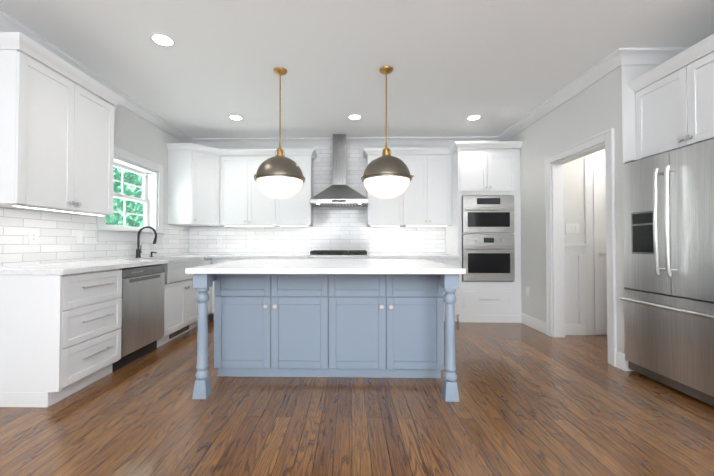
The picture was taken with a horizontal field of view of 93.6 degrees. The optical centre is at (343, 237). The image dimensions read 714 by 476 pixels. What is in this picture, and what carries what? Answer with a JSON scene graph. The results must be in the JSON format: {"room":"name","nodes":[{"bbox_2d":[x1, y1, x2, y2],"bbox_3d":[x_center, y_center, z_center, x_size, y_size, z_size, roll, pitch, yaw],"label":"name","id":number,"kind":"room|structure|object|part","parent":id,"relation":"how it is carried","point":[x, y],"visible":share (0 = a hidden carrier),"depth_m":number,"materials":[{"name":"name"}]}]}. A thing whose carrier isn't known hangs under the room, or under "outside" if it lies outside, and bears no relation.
{"room":"kitchen","nodes":[
{"label":"kitchen","id":0,"kind":"room"},
{"bbox_2d":[18,50,182,241],"bbox_3d":[-2.625,-0.258,1.287,0.170,2.740,8.330,0,-1,1],"label":"wall","id":1,"kind":"structure","parent":0,"point":[135,134],"depth_m":4.12,"materials":[{"name":"white paint"}]},
{"bbox_2d":[0,32,124,215],"bbox_3d":[-2.316,-0.780,2.716,0.390,1.136,1.039,0,-1,1],"label":"upper cabinet","id":2,"kind":"object","parent":1,"relation":"attached to","point":[56,143],"depth_m":2.51,"materials":[{"name":"white wood"}]},
{"bbox_2d":[0,207,188,266],"bbox_3d":[-2.486,0.012,3.783,0.008,0.441,3.063,0,-1,1],"label":"tile backsplash","id":3,"kind":"structure","parent":1,"relation":"attached to","point":[56,238],"depth_m":2.96,"materials":[{"name":"white tile"}]},
{"bbox_2d":[29,230,37,243],"bbox_3d":[-2.498,-0.006,2.696,0.008,0.114,0.070,0,-1,1],"label":"electrical outlet","id":4,"kind":"object","parent":3,"relation":"attached to","point":[32,236],"visible":1,"depth_m":2.69,"materials":[{"name":"white plastic"}]},
{"bbox_2d":[76,231,81,242],"bbox_3d":[-2.488,-0.009,3.156,0.010,0.114,0.070,0,-1,1],"label":"light switch","id":5,"kind":"object","parent":3,"relation":"attached to","point":[78,236],"visible":1,"depth_m":3.15,"materials":[{"name":"white plastic"}]},
{"bbox_2d":[96,146,164,241],"bbox_3d":[-2.552,-0.474,3.979,0.212,1.035,1.194,0,-1,1],"label":"window","id":6,"kind":"structure","parent":1,"relation":"in","point":[154,183],"depth_m":4.15,"materials":[{"name":"white wood"}]},
{"bbox_3d":[-2.614,-0.477,3.981,0.062,0.766,0.908,0,-1,1],"label":"window sashes","id":7,"kind":"part","parent":6,"relation":"part of","materials":[{"name":"white wood"}]},
{"bbox_2d":[197,145,457,155],"bbox_3d":[0.064,-0.195,5.340,5.050,2.740,0.120,0,-1,1],"label":"wall","id":8,"kind":"structure","parent":0,"point":[311,147],"depth_m":5.31,"materials":[{"name":"white paint"}]},
{"bbox_2d":[168,150,221,225],"bbox_3d":[-2.154,-0.710,5.010,0.625,1.040,0.638,0,-1,1],"label":"upper cabinet","id":9,"kind":"object","parent":8,"relation":"attached to","point":[193,188],"visible":1,"depth_m":4.72,"materials":[{"name":"white wood"}]},
{"bbox_2d":[166,143,316,159],"bbox_3d":[-1.445,-1.272,4.976,2.045,0.082,0.674,0,-1,1],"label":"crown molding","id":10,"kind":"structure","parent":9,"relation":"on","point":[214,151],"depth_m":4.94,"materials":[{"name":"white wood"}]},
{"bbox_2d":[220,156,276,225],"bbox_3d":[-1.424,-0.702,5.136,0.832,1.054,0.357,0,-1,1],"label":"upper cabinet","id":11,"kind":"object","parent":8,"relation":"attached to","point":[245,200],"visible":0.9,"depth_m":4.99,"materials":[{"name":"white wood"}]},
{"bbox_2d":[275,156,312,225],"bbox_3d":[-0.744,-0.702,5.123,0.526,1.054,0.357,0,-1,1],"label":"upper cabinet","id":12,"kind":"object","parent":8,"relation":"attached to","point":[296,209],"visible":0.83,"depth_m":4.98,"materials":[{"name":"white wood"}]},
{"bbox_2d":[189,145,445,253],"bbox_3d":[-0.425,-0.604,5.290,4.053,1.721,0.008,0,-1,1],"label":"tile backsplash","id":13,"kind":"structure","parent":8,"relation":"attached to","point":[340,228],"depth_m":5.28,"materials":[{"name":"white tile"}]},
{"bbox_2d":[310,134,367,206],"bbox_3d":[-0.061,-1.028,5.032,0.834,1.082,0.502,0,-1,1],"label":"range hood","id":14,"kind":"object","parent":8,"relation":"attached to","point":[339,192],"visible":1,"depth_m":4.99,"materials":[{"name":"silver metal"}]},
{"bbox_2d":[367,155,402,225],"bbox_3d":[0.626,-0.702,5.097,0.526,1.054,0.357,0,-1,1],"label":"upper cabinet","id":15,"kind":"object","parent":8,"relation":"attached to","point":[384,212],"visible":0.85,"depth_m":4.95,"materials":[{"name":"white wood"}]},
{"bbox_2d":[402,155,451,225],"bbox_3d":[1.244,-0.702,5.085,0.707,1.054,0.357,0,-1,1],"label":"upper cabinet","id":16,"kind":"object","parent":8,"relation":"attached to","point":[427,197],"visible":0.98,"depth_m":4.94,"materials":[{"name":"white wood"}]},
{"bbox_2d":[308,250,368,258],"bbox_3d":[-0.063,0.325,4.905,0.840,0.286,0.712,0,-1,1],"label":"range","id":17,"kind":"object","parent":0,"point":[338,254],"visible":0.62,"depth_m":4.64,"materials":[{"name":"silver metal"}]},
{"bbox_2d":[0,318,713,475],"bbox_3d":[0.774,1.141,1.200,6.970,0.060,8.330,0,-1,1],"label":"floor","id":18,"kind":"structure","parent":0,"point":[533,402],"depth_m":2.04,"materials":[{"name":"brown wood"}]},
{"bbox_2d":[0,269,121,406],"bbox_3d":[-2.182,0.692,2.540,0.663,0.880,0.610,0,-1,1],"label":"base cabinet","id":19,"kind":"object","parent":18,"relation":"on","point":[60,337],"visible":0.98,"depth_m":2.24,"materials":[{"name":"white wood"}]},
{"bbox_2d":[112,265,164,371],"bbox_3d":[-2.171,0.708,3.170,0.606,0.868,0.640,0,-1,1],"label":"dishwasher","id":20,"kind":"object","parent":18,"relation":"on","point":[142,297],"visible":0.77,"depth_m":3.10,"materials":[{"name":"silver metal"}]},
{"bbox_2d":[157,264,197,347],"bbox_3d":[-2.158,0.714,3.951,0.657,0.880,0.911,0,-1,1],"label":"base cabinet","id":21,"kind":"object","parent":18,"relation":"on","point":[180,310],"visible":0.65,"depth_m":3.81,"materials":[{"name":"white wood"}]},
{"bbox_2d":[0,254,217,274],"bbox_3d":[-2.155,0.250,3.765,0.652,0.040,3.079,0,-1,1],"label":"countertop","id":22,"kind":"structure","parent":21,"relation":"on","point":[65,268],"depth_m":2.59,"materials":[{"name":"stone"}]},
{"bbox_2d":[135,226,156,257],"bbox_3d":[-2.334,0.046,3.980,0.252,0.376,0.086,0,-1,1],"label":"faucet","id":23,"kind":"object","parent":22,"relation":"on","point":[138,252],"visible":0.98,"depth_m":3.96,"materials":[{"name":"black metal"}]},
{"bbox_2d":[120,256,203,283],"bbox_3d":[-2.107,0.362,3.958,0.542,0.254,0.870,0,-1,1],"label":"farmhouse sink","id":24,"kind":"object","parent":22,"relation":"in","point":[176,267],"visible":0.44,"depth_m":3.82,"materials":[{"name":"white ceramic"}]},
{"bbox_2d":[197,259,213,325],"bbox_3d":[-2.140,0.728,4.856,0.657,0.880,0.896,0,-1,1],"label":"base cabinet","id":25,"kind":"object","parent":18,"relation":"on","point":[208,262],"visible":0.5,"depth_m":4.61,"materials":[{"name":"white wood"}]},
{"bbox_2d":[213,254,309,258],"bbox_3d":[-1.412,0.269,4.966,1.852,0.040,0.649,0,-1,1],"label":"countertop","id":26,"kind":"structure","parent":25,"relation":"on","point":[303,256],"depth_m":4.65,"materials":[{"name":"stone"}]},
{"bbox_2d":[211,258,270,319],"bbox_3d":[-1.424,0.729,4.961,0.826,0.880,0.663,0,-1,1],"label":"base cabinet","id":27,"kind":"object","parent":18,"relation":"on","point":[217,260],"visible":0.04,"depth_m":4.67,"materials":[{"name":"white wood"}]},
{"bbox_2d":[271,258,300,258],"bbox_3d":[-0.747,0.729,4.948,0.526,0.880,0.663,0,-1,1],"label":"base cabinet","id":28,"kind":"object","parent":18,"relation":"on","point":[285,258],"depth_m":4.68,"materials":[{"name":"white wood"}]},
{"bbox_2d":[192,274,458,401],"bbox_3d":[-0.116,0.699,3.004,1.860,0.880,1.350,0,-1,1],"label":"kitchen island","id":29,"kind":"object","parent":18,"relation":"on","point":[338,325],"visible":1,"depth_m":2.70,"materials":[{"name":"blue wood"}]},
{"bbox_2d":[185,259,465,273],"bbox_3d":[-0.116,0.239,3.011,1.920,0.040,1.450,0,-1,1],"label":"island countertop","id":30,"kind":"structure","parent":29,"relation":"on","point":[333,266],"depth_m":2.37,"materials":[{"name":"stone"}]},
{"bbox_2d":[424,259,458,320],"bbox_3d":[1.241,0.728,4.910,0.707,0.880,0.663,0,-1,1],"label":"base cabinet","id":31,"kind":"object","parent":18,"relation":"on","point":[453,262],"visible":0.12,"depth_m":4.61,"materials":[{"name":"white wood"}]},
{"bbox_2d":[368,254,458,258],"bbox_3d":[0.978,0.268,4.920,1.233,0.040,0.648,0,-1,1],"label":"countertop","id":32,"kind":"structure","parent":31,"relation":"on","point":[409,256],"depth_m":4.60,"materials":[{"name":"stone"}]},
{"bbox_2d":[446,149,521,322],"bbox_3d":[2.027,-0.032,4.906,0.860,2.400,0.663,0,-1,1],"label":"tall cabinet","id":33,"kind":"object","parent":18,"relation":"on","point":[485,172],"visible":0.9,"depth_m":4.62,"materials":[{"name":"white wood"}]},
{"bbox_2d":[363,141,522,159],"bbox_3d":[1.377,-1.273,4.919,2.158,0.082,0.679,0,-1,1],"label":"crown molding","id":34,"kind":"structure","parent":33,"relation":"on","point":[453,147],"depth_m":4.88,"materials":[{"name":"white wood"}]},
{"bbox_2d":[462,196,513,232],"bbox_3d":[1.998,-0.323,4.854,0.696,0.506,0.622,0,-1,1],"label":"speed oven","id":35,"kind":"object","parent":33,"relation":"in","point":[487,214],"visible":0.96,"depth_m":4.59,"materials":[{"name":"silver metal"}]},
{"bbox_2d":[462,234,514,280],"bbox_3d":[1.998,0.274,4.845,0.696,0.638,0.622,0,-1,1],"label":"built-in oven","id":36,"kind":"object","parent":33,"relation":"in","point":[488,257],"visible":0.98,"depth_m":4.58,"materials":[{"name":"silver metal"}]},
{"bbox_2d":[619,139,713,405],"bbox_3d":[2.741,0.237,2.441,0.854,1.786,0.840,0,-1,1],"label":"refrigerator","id":37,"kind":"object","parent":18,"relation":"on","point":[668,226],"visible":1,"depth_m":2.42,"materials":[{"name":"silver metal"}]},
{"bbox_2d":[0,0,713,137],"bbox_3d":[0.774,-1.659,1.243,6.970,0.060,8.330,0,-1,1],"label":"ceiling","id":38,"kind":"structure","parent":0,"point":[499,67],"depth_m":2.89,"materials":[{"name":"white paint"}]},
{"bbox_2d":[149,33,175,46],"bbox_3d":[-1.463,-1.602,2.710,0.188,0.008,0.188,0,-1,1],"label":"recessed light","id":39,"kind":"object","parent":38,"relation":"in","point":[162,39],"visible":1,"depth_m":2.70,"materials":[{"name":"white"}]},
{"bbox_2d":[228,115,242,120],"bbox_3d":[-1.410,-1.576,4.389,0.188,0.008,0.188,0,-1,1],"label":"recessed light","id":40,"kind":"object","parent":38,"relation":"in","point":[236,117],"visible":0.98,"depth_m":4.38,"materials":[{"name":"white"}]},
{"bbox_2d":[254,67,304,198],"bbox_3d":[-0.603,-0.985,3.190,0.481,1.226,0.492,0,-1,1],"label":"pendant light","id":41,"kind":"object","parent":38,"relation":"hanging from","point":[279,175],"visible":1,"depth_m":3.03,"materials":[{"name":"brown metal"}]},
{"bbox_2d":[348,114,361,119],"bbox_3d":[0.149,-1.576,4.370,0.188,0.008,0.188,0,-1,1],"label":"recessed light","id":42,"kind":"object","parent":38,"relation":"in","point":[354,117],"visible":0.98,"depth_m":4.37,"materials":[{"name":"white"}]},
{"bbox_2d":[0,10,713,145],"bbox_3d":[0.325,-1.578,1.250,5.730,0.100,8.090,0,-1,1],"label":"crown molding","id":43,"kind":"structure","parent":38,"relation":"attached to","point":[613,61],"depth_m":3.90,"materials":[{"name":"white wood"}]},
{"bbox_2d":[361,66,413,198],"bbox_3d":[0.407,-0.985,3.171,0.481,1.226,0.492,0,-1,1],"label":"pendant light","id":44,"kind":"object","parent":38,"relation":"hanging from","point":[386,175],"visible":1,"depth_m":3.01,"materials":[{"name":"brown metal"}]},
{"bbox_2d":[466,115,480,120],"bbox_3d":[1.710,-1.576,4.389,0.188,0.008,0.188,0,-1,1],"label":"recessed light","id":45,"kind":"object","parent":38,"relation":"in","point":[473,117],"visible":1,"depth_m":4.38,"materials":[{"name":"white"}]},
{"bbox_2d":[503,65,635,353],"bbox_3d":[2.504,-0.215,4.063,0.120,2.740,2.340,0,-1,1],"label":"wall","id":46,"kind":"structure","parent":0,"point":[605,103],"depth_m":3.64,"materials":[{"name":"white paint"}]},
{"bbox_2d":[522,313,545,333],"bbox_3d":[2.441,1.091,4.284,0.016,0.135,0.596,0,-1,1],"label":"baseboard","id":47,"kind":"structure","parent":46,"relation":"attached to","point":[532,322],"depth_m":4.26,"materials":[{"name":"white wood"}]},
{"bbox_2d":[552,142,604,337],"bbox_3d":[2.503,0.087,3.504,0.141,2.120,0.988,0,-1,1],"label":"liner","id":48,"kind":"object","parent":46,"relation":"attached to","point":[558,249],"visible":0.46,"depth_m":3.89,"materials":[{"name":"white wood"}]},
{"bbox_2d":[545,128,616,366],"bbox_3d":[2.419,0.086,3.487,0.028,2.120,1.025,0,-1,1],"label":"door frame","id":49,"kind":"structure","parent":46,"relation":"attached to","point":[607,137],"depth_m":3.05,"materials":[{"name":"white wood"}]},
{"bbox_2d":[564,149,604,334],"bbox_3d":[3.440,-0.215,4.065,1.750,2.740,0.120,0,-1,1],"label":"wall","id":50,"kind":"structure","parent":0,"point":[574,202],"depth_m":4.02,"materials":[{"name":"white paint"}]},
{"bbox_2d":[565,224,579,232],"bbox_3d":[2.748,-0.116,4.011,0.170,0.116,0.010,0,-1,1],"label":"hall light switch","id":51,"kind":"object","parent":50,"relation":"attached to","point":[572,228],"visible":1,"depth_m":4.01,"materials":[{"name":"white plastic"}]},
{"bbox_2d":[564,244,586,323],"bbox_3d":[2.729,0.544,3.986,0.328,0.950,0.040,0,-1,1],"label":"trim","id":52,"kind":"structure","parent":50,"relation":"attached to","point":[575,288],"depth_m":3.99,"materials":[{"name":"white wood"}]},
{"bbox_2d":[565,323,586,334],"bbox_3d":[2.729,1.087,3.991,0.328,0.135,0.016,0,-1,1],"label":"baseboard","id":53,"kind":"structure","parent":50,"relation":"attached to","point":[570,329],"depth_m":3.98,"materials":[{"name":"white wood"}]},
{"bbox_2d":[584,157,604,334],"bbox_3d":[3.363,0.094,3.991,0.940,2.120,0.020,0,-1,1],"label":"door frame","id":54,"kind":"structure","parent":50,"relation":"attached to","point":[589,162],"depth_m":3.99,"materials":[{"name":"white wood"}]},
{"bbox_2d":[593,165,606,334],"bbox_3d":[3.363,0.135,3.963,0.754,2.017,0.068,0,-1,1],"label":"hall door","id":55,"kind":"structure","parent":50,"relation":"in","point":[600,261],"depth_m":3.98,"materials":[{"name":"white wood"}]},
{"bbox_2d":[636,65,687,91],"bbox_3d":[3.418,-0.232,2.935,1.750,2.740,0.120,0,-1,1],"label":"wall","id":56,"kind":"structure","parent":0,"point":[641,70],"depth_m":2.91,"materials":[{"name":"white paint"}]},
{"bbox_2d":[628,34,713,159],"bbox_3d":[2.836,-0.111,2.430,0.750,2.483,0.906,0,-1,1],"label":"upper cabinet","id":57,"kind":"object","parent":56,"relation":"attached to","point":[674,110],"depth_m":2.53,"materials":[{"name":"white wood"}]},
{"bbox_3d":[2.492,-1.311,2.455,0.062,0.082,0.906,0,-1,1],"label":"fridge cabinet crown","id":58,"kind":"part","parent":57,"relation":"part of","materials":[{"name":"white wood"}]},
{"label":"outside","id":59,"kind":"structure","parent":0,"visible":0},
{"bbox_2d":[106,167,143,226],"bbox_3d":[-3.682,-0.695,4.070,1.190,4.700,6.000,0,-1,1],"label":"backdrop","id":60,"kind":"structure","parent":59,"point":[129,190],"depth_m":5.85,"materials":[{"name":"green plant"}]}
]}

